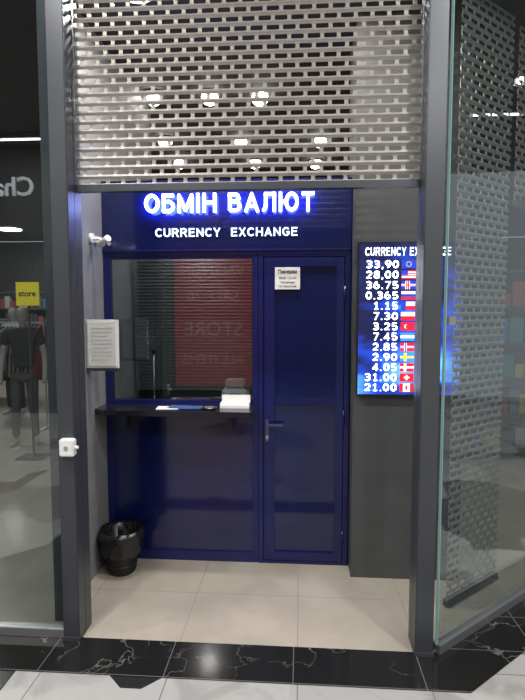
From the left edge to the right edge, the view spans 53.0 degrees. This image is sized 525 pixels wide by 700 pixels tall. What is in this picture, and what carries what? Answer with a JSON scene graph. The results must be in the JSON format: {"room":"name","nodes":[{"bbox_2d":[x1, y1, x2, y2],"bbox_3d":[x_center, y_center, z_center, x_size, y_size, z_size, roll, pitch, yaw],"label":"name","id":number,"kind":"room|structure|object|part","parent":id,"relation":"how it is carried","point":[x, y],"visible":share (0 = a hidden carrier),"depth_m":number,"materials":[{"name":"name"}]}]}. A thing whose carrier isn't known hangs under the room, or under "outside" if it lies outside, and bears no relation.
{"room":"shopping mall corridor","nodes":[
{"label":"shopping mall corridor","id":0,"kind":"room"},
{"bbox_2d":[76,8,152,580],"bbox_3d":[-1.045,-0.303,3.720,0.030,3.420,1.900,0,4,4],"label":"wall","id":1,"kind":"structure","parent":0,"point":[123,275],"depth_m":3.43,"materials":[{"name":"grey paint"}]},
{"bbox_2d":[36,0,91,620],"bbox_3d":[-1.034,-0.229,2.749,0.188,3.420,0.040,0,4,4],"label":"trim","id":2,"kind":"structure","parent":1,"relation":"attached to","point":[40,4],"depth_m":2.73,"materials":[{"name":"grey metal"}]},
{"bbox_2d":[88,233,110,247],"bbox_3d":[-1.010,-0.671,3.222,0.098,0.091,0.219,-3,6,-38],"label":"security camera","id":3,"kind":"object","parent":1,"relation":"attached to","point":[101,242],"visible":1,"depth_m":3.21,"materials":[{"name":"white plastic"}]},
{"bbox_2d":[86,320,119,370],"bbox_3d":[-0.968,-0.030,3.205,0.198,0.310,0.074,0,4,4],"label":"holder","id":4,"kind":"object","parent":1,"relation":"attached to","point":[102,336],"visible":1,"depth_m":3.18,"materials":[{"name":"white plastic"}]},
{"bbox_3d":[-0.969,0.117,3.201,0.197,0.018,0.044,0,4,4],"label":"clip rail","id":5,"kind":"part","parent":4,"relation":"part of","materials":[{"name":"grey metal"}]},
{"bbox_2d":[0,376,524,699],"bbox_3d":[0.300,1.344,5.007,18.084,0.061,16.200,0,4,4],"label":"floor","id":6,"kind":"structure","parent":0,"point":[223,602],"depth_m":2.83,"materials":[{"name":"beige tile"}]},
{"bbox_2d":[1,308,25,414],"bbox_3d":[-4.021,0.182,8.524,0.581,1.726,0.284,1,5,15],"label":"mannequin","id":7,"kind":"object","parent":6,"relation":"on","point":[11,311],"visible":0.3,"depth_m":8.52},
{"bbox_3d":[-4.016,0.535,8.566,0.323,0.820,0.252,1,5,18],"label":"leg","id":8,"kind":"part","parent":7,"relation":"part of","materials":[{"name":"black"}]},
{"bbox_2d":[0,319,26,397],"bbox_3d":[-5.297,0.152,10.235,1.430,1.524,0.500,0,4,4],"label":"clothing rack","id":9,"kind":"object","parent":6,"relation":"on","point":[0,319],"visible":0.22,"depth_m":10.15,"materials":[{"name":"silver metal"}]},
{"bbox_2d":[0,307,46,447],"bbox_3d":[-2.970,0.333,6.552,0.581,1.726,0.284,-1,4,-7],"label":"mannequin","id":10,"kind":"object","parent":6,"relation":"on","point":[18,338],"visible":0.88,"depth_m":6.50},
{"bbox_3d":[-3.200,0.173,6.498,0.139,0.509,0.173,-1,4,-7],"label":"arm","id":11,"kind":"part","parent":10,"relation":"part of","materials":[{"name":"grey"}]},
{"bbox_3d":[-2.972,0.685,6.594,0.323,0.820,0.252,0,4,-5],"label":"leg","id":12,"kind":"part","parent":10,"relation":"part of","materials":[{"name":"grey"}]},
{"bbox_3d":[-2.737,0.168,6.559,0.139,0.509,0.173,-1,4,-7],"label":"arm","id":13,"kind":"part","parent":10,"relation":"part of","materials":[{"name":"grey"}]},
{"bbox_2d":[0,291,47,375],"bbox_3d":[-5.150,-0.382,12.798,2.940,2.200,0.400,0,4,4],"label":"display shelf","id":14,"kind":"object","parent":6,"relation":"on","point":[8,302],"visible":0.09,"depth_m":12.64,"materials":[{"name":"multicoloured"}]},
{"bbox_3d":[-5.150,-0.995,12.752,2.860,0.030,0.400,0,4,4],"label":"shelf","id":15,"kind":"part","parent":14,"relation":"part of","materials":[{"name":"grey metal"}]},
{"bbox_2d":[0,322,48,431],"bbox_3d":[-3.782,0.358,7.531,1.430,1.524,0.500,0,4,4],"label":"clothing rack","id":16,"kind":"object","parent":6,"relation":"on","point":[9,368],"visible":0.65,"depth_m":7.39,"materials":[{"name":"silver metal"}]},
{"bbox_3d":[-3.787,-0.390,7.474,1.400,0.024,0.024,0,4,4],"label":"rail","id":17,"kind":"part","parent":16,"relation":"part of","materials":[{"name":"silver metal"}]},
{"bbox_3d":[-3.089,0.363,7.483,0.020,1.480,0.020,0,4,4],"label":"leg","id":18,"kind":"part","parent":16,"relation":"part of","materials":[{"name":"silver metal"}]},
{"bbox_2d":[0,622,63,637],"bbox_3d":[-2.517,1.454,2.837,3.000,0.050,0.042,0,4,4],"label":"rail","id":19,"kind":"object","parent":6,"relation":"on","point":[6,628],"visible":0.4,"depth_m":2.73,"materials":[{"name":"silver metal"}]},
{"bbox_2d":[15,282,49,460],"bbox_3d":[-2.623,0.239,5.958,0.300,2.000,0.250,0,4,4],"label":"sign stand","id":20,"kind":"object","parent":6,"relation":"on","point":[27,293],"visible":1,"depth_m":5.90,"materials":[{"name":"yellow"}]},
{"bbox_2d":[45,0,91,641],"bbox_3d":[-0.972,-0.221,2.640,0.089,3.420,0.161,0,4,4],"label":"post","id":21,"kind":"object","parent":6,"relation":"on","point":[65,201],"visible":1,"depth_m":2.60,"materials":[{"name":"grey metal"}]},
{"bbox_2d":[59,438,78,456],"bbox_3d":[-0.952,0.480,2.592,0.089,0.086,0.048,0,4,4],"label":"box","id":22,"kind":"object","parent":21,"relation":"attached to","point":[67,446],"visible":1,"depth_m":2.57,"materials":[{"name":"white plastic"}]},
{"bbox_3d":[-0.975,1.477,2.734,0.089,0.020,0.092,0,4,4],"label":"foot plate","id":23,"kind":"part","parent":21,"relation":"part of","materials":[{"name":"grey metal"}]},
{"bbox_2d":[98,519,144,576],"bbox_3d":[-0.915,1.288,3.410,0.300,0.293,0.302,0,4,4],"label":"waste bin","id":24,"kind":"object","parent":6,"relation":"on","point":[120,542],"visible":1,"depth_m":3.33,"materials":[{"name":"black plastic"}]},
{"bbox_2d":[95,177,351,561],"bbox_3d":[-0.209,0.133,3.921,1.611,2.520,1.450,0,4,4],"label":"booth","id":25,"kind":"object","parent":6,"relation":"on","point":[188,476],"visible":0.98,"depth_m":3.53,"materials":[{"name":"blue paint"}]},
{"bbox_2d":[151,348,155,398],"bbox_3d":[-0.750,0.200,3.637,0.100,0.430,0.100,0,4,4],"label":"desk microphone","id":26,"kind":"object","parent":25,"relation":"on","point":[152,349],"visible":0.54,"depth_m":3.63,"materials":[{"name":"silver metal"}]},
{"bbox_3d":[-0.750,0.215,3.638,0.012,0.400,0.012,0,4,4],"label":"stem","id":27,"kind":"part","parent":26,"relation":"part of","materials":[{"name":"silver metal"}]},
{"bbox_2d":[95,403,255,417],"bbox_3d":[-0.552,0.385,3.360,1.004,0.033,0.249,0,4,4],"label":"countertop","id":28,"kind":"structure","parent":25,"relation":"on","point":[108,409],"depth_m":3.26,"materials":[{"name":"black"}]},
{"bbox_2d":[156,405,202,409],"bbox_3d":[-0.526,0.364,3.349,0.297,0.009,0.142,0,4,4],"label":"leaflets","id":29,"kind":"object","parent":25,"relation":"on","point":[171,406],"visible":0.98,"depth_m":3.33,"materials":[{"name":"white paper"}]},
{"bbox_3d":[-0.531,-0.618,3.433,0.939,0.048,0.050,0,4,4],"label":"head rail","id":30,"kind":"part","parent":25,"relation":"part of","materials":[{"name":"blue metal"}]},
{"bbox_3d":[-0.531,0.385,3.510,0.939,0.110,0.050,0,4,4],"label":"sill rail","id":31,"kind":"part","parent":25,"relation":"part of","materials":[{"name":"blue metal"}]},
{"bbox_3d":[-0.531,0.894,3.545,0.949,0.940,0.018,0,4,4],"label":"panel","id":32,"kind":"part","parent":25,"relation":"part of","materials":[{"name":"blue paint"}]},
{"bbox_2d":[134,259,252,389],"bbox_3d":[-0.499,-0.192,3.998,0.959,0.997,0.012,0,4,4],"label":"blind","id":33,"kind":"object","parent":25,"relation":"hanging from","point":[186,378],"depth_m":4.00,"materials":[{"name":"grey"}]},
{"bbox_3d":[-0.531,1.387,3.586,0.939,0.070,0.050,0,4,4],"label":"rail","id":34,"kind":"part","parent":25,"relation":"part of","materials":[{"name":"blue metal"}]},
{"bbox_2d":[202,406,216,409],"bbox_3d":[-0.333,0.365,3.308,0.100,0.014,0.100,0,4,4],"label":"dish","id":35,"kind":"object","parent":25,"relation":"on","point":[203,407],"visible":1,"depth_m":3.29,"materials":[{"name":"silver plastic"}]},
{"bbox_3d":[-0.241,-0.645,3.399,1.611,0.014,0.054,0,4,4],"label":"header trim","id":36,"kind":"part","parent":25,"relation":"part of","materials":[{"name":"blue paint"}]},
{"bbox_3d":[-0.241,-0.868,3.387,1.611,0.442,0.044,0,4,4],"label":"header panel","id":37,"kind":"part","parent":25,"relation":"part of","materials":[{"name":"blue paint"}]},
{"bbox_2d":[220,395,249,408],"bbox_3d":[-0.175,0.331,3.379,0.185,0.072,0.097,0,4,4],"label":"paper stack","id":38,"kind":"object","parent":25,"relation":"on","point":[228,401],"visible":1,"depth_m":3.42,"materials":[{"name":"white paper"}]},
{"bbox_2d":[222,378,249,394],"bbox_3d":[-0.181,0.307,3.612,0.180,0.220,0.165,0,4,4],"label":"paper tray","id":39,"kind":"object","parent":25,"relation":"on","point":[233,386],"depth_m":3.55,"materials":[{"name":"grey"}]},
{"bbox_2d":[258,251,263,562],"bbox_3d":[-0.009,0.395,3.472,0.033,2.066,0.054,0,4,4],"label":"frame","id":40,"kind":"object","parent":25,"relation":"attached to","point":[260,253],"visible":0.9,"depth_m":3.45,"materials":[{"name":"blue paint"}]},
{"bbox_2d":[263,250,345,561],"bbox_3d":[0.270,0.384,3.443,0.528,2.041,0.070,0,4,4],"label":"door frame","id":41,"kind":"structure","parent":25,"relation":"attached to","point":[283,258],"depth_m":3.41,"materials":[{"name":"blue paint"}]},
{"bbox_3d":[0.030,0.528,3.445,0.022,0.145,0.006,0,4,4],"label":"handle","id":42,"kind":"part","parent":41,"relation":"part of","materials":[{"name":"silver metal"}]},
{"bbox_3d":[0.030,0.528,3.445,0.022,0.145,0.006,0,4,4],"label":"plate","id":43,"kind":"part","parent":41,"relation":"part of","materials":[{"name":"blue"}]},
{"bbox_3d":[0.047,0.404,3.459,0.070,2.000,0.043,0,4,4],"label":"stile","id":44,"kind":"part","parent":41,"relation":"part of","materials":[{"name":"blue metal"}]},
{"bbox_2d":[275,550,333,561],"bbox_3d":[0.277,1.372,3.517,0.392,0.060,0.043,0,4,4],"label":"rail","id":45,"kind":"object","parent":41,"relation":"attached to","point":[279,555],"visible":0.97,"depth_m":3.50,"materials":[{"name":"blue metal"}]},
{"bbox_2d":[275,266,336,552],"bbox_3d":[0.277,0.405,3.446,0.412,1.910,0.016,0,4,4],"label":"panel","id":46,"kind":"object","parent":45,"relation":"on","point":[305,317],"visible":1,"depth_m":3.44,"materials":[{"name":"blue paint"}]},
{"bbox_2d":[275,267,299,288],"bbox_3d":[0.160,-0.458,3.360,0.160,0.140,0.006,0,4,4],"label":"notice","id":47,"kind":"object","parent":46,"relation":"attached to","point":[285,277],"visible":1,"depth_m":3.36,"materials":[{"name":"white paper"}]},
{"bbox_2d":[275,401,334,404],"bbox_3d":[0.277,0.344,3.439,0.392,0.016,0.041,0,4,4],"label":"rail","id":48,"kind":"object","parent":46,"relation":"attached to","point":[276,402],"visible":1,"depth_m":3.42,"materials":[{"name":"blue metal"}]},
{"bbox_3d":[0.268,-0.616,3.376,0.522,0.036,0.054,0,4,4],"label":"frame","id":49,"kind":"part","parent":41,"relation":"part of","materials":[{"name":"blue paint"}]},
{"bbox_3d":[0.277,-0.562,3.369,0.392,0.060,0.043,0,4,4],"label":"rail","id":50,"kind":"part","parent":41,"relation":"part of","materials":[{"name":"blue metal"}]},
{"bbox_3d":[0.497,0.406,3.428,0.050,2.000,0.043,0,4,4],"label":"stile","id":51,"kind":"part","parent":41,"relation":"part of","materials":[{"name":"blue metal"}]},
{"bbox_3d":[0.524,0.433,3.402,0.016,0.090,0.016,0,4,4],"label":"hinge","id":52,"kind":"part","parent":41,"relation":"part of","materials":[{"name":"metal"}]},
{"bbox_3d":[0.524,-0.364,3.342,0.016,0.090,0.016,0,4,4],"label":"hinge","id":53,"kind":"part","parent":41,"relation":"part of","materials":[{"name":"metal"}]},
{"bbox_2d":[341,250,350,565],"bbox_3d":[0.545,0.398,3.433,0.035,2.066,0.054,0,4,4],"label":"frame","id":54,"kind":"object","parent":25,"relation":"attached to","point":[346,376],"visible":0.86,"depth_m":3.41,"materials":[{"name":"blue paint"}]},
{"bbox_2d":[263,559,341,564],"bbox_3d":[0.268,1.416,3.532,0.522,0.020,0.050,0,4,4],"label":"threshold","id":55,"kind":"object","parent":6,"relation":"on","point":[264,560],"visible":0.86,"depth_m":3.51,"materials":[{"name":"blue paint"}]},
{"bbox_2d":[408,0,449,657],"bbox_3d":[0.794,-0.211,2.517,0.092,3.420,0.161,0,4,4],"label":"post","id":56,"kind":"object","parent":6,"relation":"on","point":[435,21],"visible":1,"depth_m":2.46,"materials":[{"name":"grey metal"}]},
{"bbox_3d":[0.792,1.486,2.611,0.092,0.020,0.092,0,4,4],"label":"foot plate","id":57,"kind":"part","parent":56,"relation":"part of","materials":[{"name":"grey metal"}]},
{"bbox_2d":[433,0,524,654],"bbox_3d":[1.492,-0.245,2.945,1.593,3.419,0.042,-3,5,-37],"label":"window","id":58,"kind":"structure","parent":6,"relation":"on","point":[453,1],"depth_m":2.55,"materials":[{"name":"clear glass"}]},
{"bbox_3d":[1.494,1.438,3.075,1.589,0.044,0.042,-3,5,-37],"label":"bottom rail","id":59,"kind":"part","parent":58,"relation":"part of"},
{"bbox_3d":[1.494,-0.267,2.945,1.207,3.375,1.052,0,4,4],"label":"pane","id":60,"kind":"object","parent":58,"relation":"on","visible":0},
{"bbox_2d":[446,316,455,324],"bbox_3d":[0.887,-0.140,2.496,0.050,0.040,0.036,-3,5,-37],"label":"clip","id":61,"kind":"object","parent":60,"relation":"attached to","point":[451,320],"visible":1,"depth_m":2.48,"materials":[{"name":"silver metal"}]},
{"bbox_2d":[443,0,515,606],"bbox_3d":[1.255,-0.238,3.026,0.536,3.375,0.040,-3,5,-37],"label":"roller shutter","id":62,"kind":"object","parent":6,"relation":"on","point":[462,593],"visible":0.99,"depth_m":3.01,"materials":[{"name":"silver metal"}]},
{"bbox_3d":[1.255,1.428,3.152,0.531,0.034,0.040,-3,5,-37],"label":"rail","id":63,"kind":"part","parent":62,"relation":"part of","materials":[{"name":"grey"}]},
{"bbox_2d":[462,270,524,451],"bbox_3d":[3.296,0.134,6.012,2.340,2.200,0.400,0,4,4],"label":"clothes","id":64,"kind":"object","parent":6,"relation":"on","point":[512,438],"visible":0.4,"depth_m":5.90,"materials":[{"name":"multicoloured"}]},
{"bbox_3d":[3.296,0.718,6.057,2.260,0.030,0.400,0,4,4],"label":"shelf","id":65,"kind":"part","parent":64,"relation":"part of","materials":[{"name":"grey"}]},
{"bbox_3d":[3.296,1.117,6.087,2.260,0.030,0.400,0,4,4],"label":"shelf","id":66,"kind":"part","parent":64,"relation":"part of","materials":[{"name":"grey"}]},
{"bbox_3d":[3.296,0.319,6.026,2.260,0.030,0.400,0,4,4],"label":"shelf","id":67,"kind":"part","parent":64,"relation":"part of","materials":[{"name":"grey"}]},
{"bbox_3d":[3.296,-0.080,5.996,2.260,0.030,0.400,0,4,4],"label":"shelf","id":68,"kind":"part","parent":64,"relation":"part of","materials":[{"name":"grey"}]},
{"bbox_3d":[3.296,-0.878,5.935,2.260,0.030,0.400,0,4,4],"label":"shelf","id":69,"kind":"part","parent":64,"relation":"part of","materials":[{"name":"grey metal"}]},
{"bbox_3d":[3.296,-0.479,5.966,2.260,0.030,0.400,0,4,4],"label":"shelf","id":70,"kind":"part","parent":64,"relation":"part of","materials":[{"name":"grey metal"}]},
{"bbox_2d":[0,0,524,241],"bbox_3d":[-0.228,-2.358,7.668,16.454,0.080,10.420,0,4,4],"label":"ceiling","id":71,"kind":"structure","parent":0,"point":[20,161],"depth_m":4.21,"materials":[{"name":"grey"}]},
{"bbox_2d":[0,227,22,230],"bbox_3d":[-5.418,-2.581,11.242,0.540,0.018,0.540,0,4,4],"label":"recessed light","id":72,"kind":"object","parent":71,"relation":"in","point":[1,228],"visible":1,"depth_m":11.22,"materials":[{"name":"white"}]},
{"bbox_2d":[0,132,39,140],"bbox_3d":[-2.883,-2.104,5.220,1.940,0.056,0.100,0,4,4],"label":"ceiling lamp","id":73,"kind":"object","parent":71,"relation":"attached to","point":[7,136],"visible":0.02,"depth_m":5.14,"materials":[{"name":"black plastic"}]},
{"bbox_2d":[0,138,39,140],"bbox_3d":[-2.883,-2.079,5.221,1.900,0.006,0.036,0,4,4],"label":"diffuser","id":74,"kind":"object","parent":73,"relation":"attached to","point":[1,139],"depth_m":5.18,"materials":[{"name":"white plastic"}]},
{"bbox_2d":[130,1,149,3],"bbox_3d":[-0.692,-1.944,2.866,0.200,0.018,0.200,0,4,4],"label":"recessed light","id":75,"kind":"object","parent":71,"relation":"in","point":[138,2],"visible":0.46,"depth_m":2.94,"materials":[{"name":"white"}]},
{"bbox_2d":[143,89,163,105],"bbox_3d":[-0.878,-2.016,4.217,0.176,0.109,0.176,0,4,4],"label":"recessed light","id":76,"kind":"object","parent":71,"relation":"in","point":[149,97],"visible":0.26,"depth_m":4.16,"materials":[{"name":"white"}]},
{"bbox_2d":[157,135,171,145],"bbox_3d":[-0.982,-2.099,5.308,0.176,0.109,0.176,0,4,4],"label":"recessed light","id":77,"kind":"object","parent":71,"relation":"in","point":[162,143],"visible":0.32,"depth_m":5.26,"materials":[{"name":"white"}]},
{"bbox_2d":[172,159,187,163],"bbox_3d":[-0.956,-2.159,6.106,0.176,0.109,0.176,0,4,4],"label":"recessed light","id":78,"kind":"object","parent":71,"relation":"in","point":[181,160],"visible":0.3,"depth_m":6.05,"materials":[{"name":"white"}]},
{"bbox_2d":[199,88,220,105],"bbox_3d":[-0.422,-2.015,4.209,0.176,0.109,0.176,0,4,4],"label":"recessed light","id":79,"kind":"object","parent":71,"relation":"in","point":[217,95],"visible":0.41,"depth_m":4.18,"materials":[{"name":"white"}]},
{"bbox_2d":[235,140,246,143],"bbox_3d":[-0.210,-2.099,5.314,0.176,0.109,0.176,0,4,4],"label":"recessed light","id":80,"kind":"object","parent":71,"relation":"in","point":[236,141],"visible":0.18,"depth_m":5.26,"materials":[{"name":"white"}]},
{"bbox_2d":[72,0,423,192],"bbox_3d":[-0.087,-1.346,2.528,1.680,1.131,0.040,0,4,4],"label":"roller shutter","id":81,"kind":"object","parent":71,"relation":"attached to","point":[378,183],"visible":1,"depth_m":2.53,"materials":[{"name":"silver metal"}]},
{"bbox_3d":[-0.087,-0.799,2.569,1.676,0.034,0.040,0,4,4],"label":"rail","id":82,"kind":"part","parent":81,"relation":"part of","materials":[{"name":"grey metal"}]},
{"bbox_2d":[251,158,262,168],"bbox_3d":[-0.084,-2.159,6.105,0.176,0.109,0.176,0,4,4],"label":"recessed light","id":83,"kind":"object","parent":71,"relation":"in","point":[253,160],"visible":0.45,"depth_m":6.04,"materials":[{"name":"white"}]},
{"bbox_2d":[249,92,270,105],"bbox_3d":[-0.020,-2.016,4.216,0.176,0.109,0.176,0,4,4],"label":"recessed light","id":84,"kind":"object","parent":71,"relation":"in","point":[252,94],"visible":0.47,"depth_m":4.19,"materials":[{"name":"white"}]},
{"bbox_2d":[308,158,322,168],"bbox_3d":[0.618,-2.159,6.106,0.176,0.109,0.176,0,4,4],"label":"recessed light","id":85,"kind":"object","parent":71,"relation":"in","point":[316,159],"visible":0.54,"depth_m":6.07,"materials":[{"name":"white"}]},
{"bbox_2d":[315,138,327,147],"bbox_3d":[0.579,-2.099,5.309,0.176,0.109,0.176,0,4,4],"label":"recessed light","id":86,"kind":"object","parent":71,"relation":"in","point":[317,140],"visible":0.26,"depth_m":5.25,"materials":[{"name":"white"}]},
{"bbox_2d":[472,106,523,116],"bbox_3d":[2.654,-2.048,4.484,1.790,0.056,0.100,0,4,4],"label":"ceiling lamp","id":87,"kind":"object","parent":71,"relation":"attached to","point":[514,108],"visible":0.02,"depth_m":4.49,"materials":[{"name":"black plastic"}]},
{"bbox_2d":[473,113,518,115],"bbox_3d":[2.654,-2.023,4.486,1.750,0.006,0.036,0,4,4],"label":"diffuser","id":88,"kind":"object","parent":87,"relation":"attached to","point":[513,114],"depth_m":4.52,"materials":[{"name":"white plastic"}]},
{"bbox_2d":[510,26,524,208],"bbox_3d":[2.530,-1.452,3.904,2.535,1.043,0.040,-3,5,-37],"label":"roller shutter","id":89,"kind":"object","parent":71,"relation":"attached to","point":[516,203],"visible":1,"depth_m":3.17,"materials":[{"name":"silver metal"}]},
{"bbox_3d":[2.530,-0.949,3.943,2.531,0.034,0.040,-3,5,-37],"label":"rail","id":90,"kind":"part","parent":89,"relation":"part of","materials":[{"name":"grey metal"}]},
{"bbox_2d":[514,75,523,84],"bbox_3d":[1.989,-2.025,3.929,0.200,0.018,0.200,0,4,4],"label":"recessed light","id":91,"kind":"object","parent":71,"relation":"in","point":[520,77],"visible":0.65,"depth_m":3.94,"materials":[{"name":"white"}]},
{"bbox_2d":[0,237,524,362],"bbox_3d":[0.910,-0.997,12.980,18.000,3.400,0.100,0,4,4],"label":"wall","id":92,"kind":"structure","parent":0,"point":[19,261],"depth_m":13.27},
{"bbox_2d":[266,424,282,426],"bbox_3d":[0.078,0.488,3.407,0.114,0.016,0.014,0,4,4],"label":"lever","id":93,"kind":"object","parent":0,"point":[267,425],"depth_m":3.40,"materials":[{"name":"grey metal"}]},
{"bbox_2d":[347,9,474,580],"bbox_3d":[0.907,-0.279,3.409,0.668,3.420,0.450,0,4,4],"label":"wall","id":94,"kind":"structure","parent":0,"point":[380,426],"depth_m":3.24,"materials":[{"name":"grey paint"}]},
{"bbox_2d":[356,241,463,395],"bbox_3d":[0.877,-0.184,3.159,0.612,0.916,0.062,0,4,4],"label":"board","id":95,"kind":"object","parent":94,"relation":"attached to","point":[386,271],"visible":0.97,"depth_m":3.14,"materials":[{"name":"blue plastic"}]}
]}

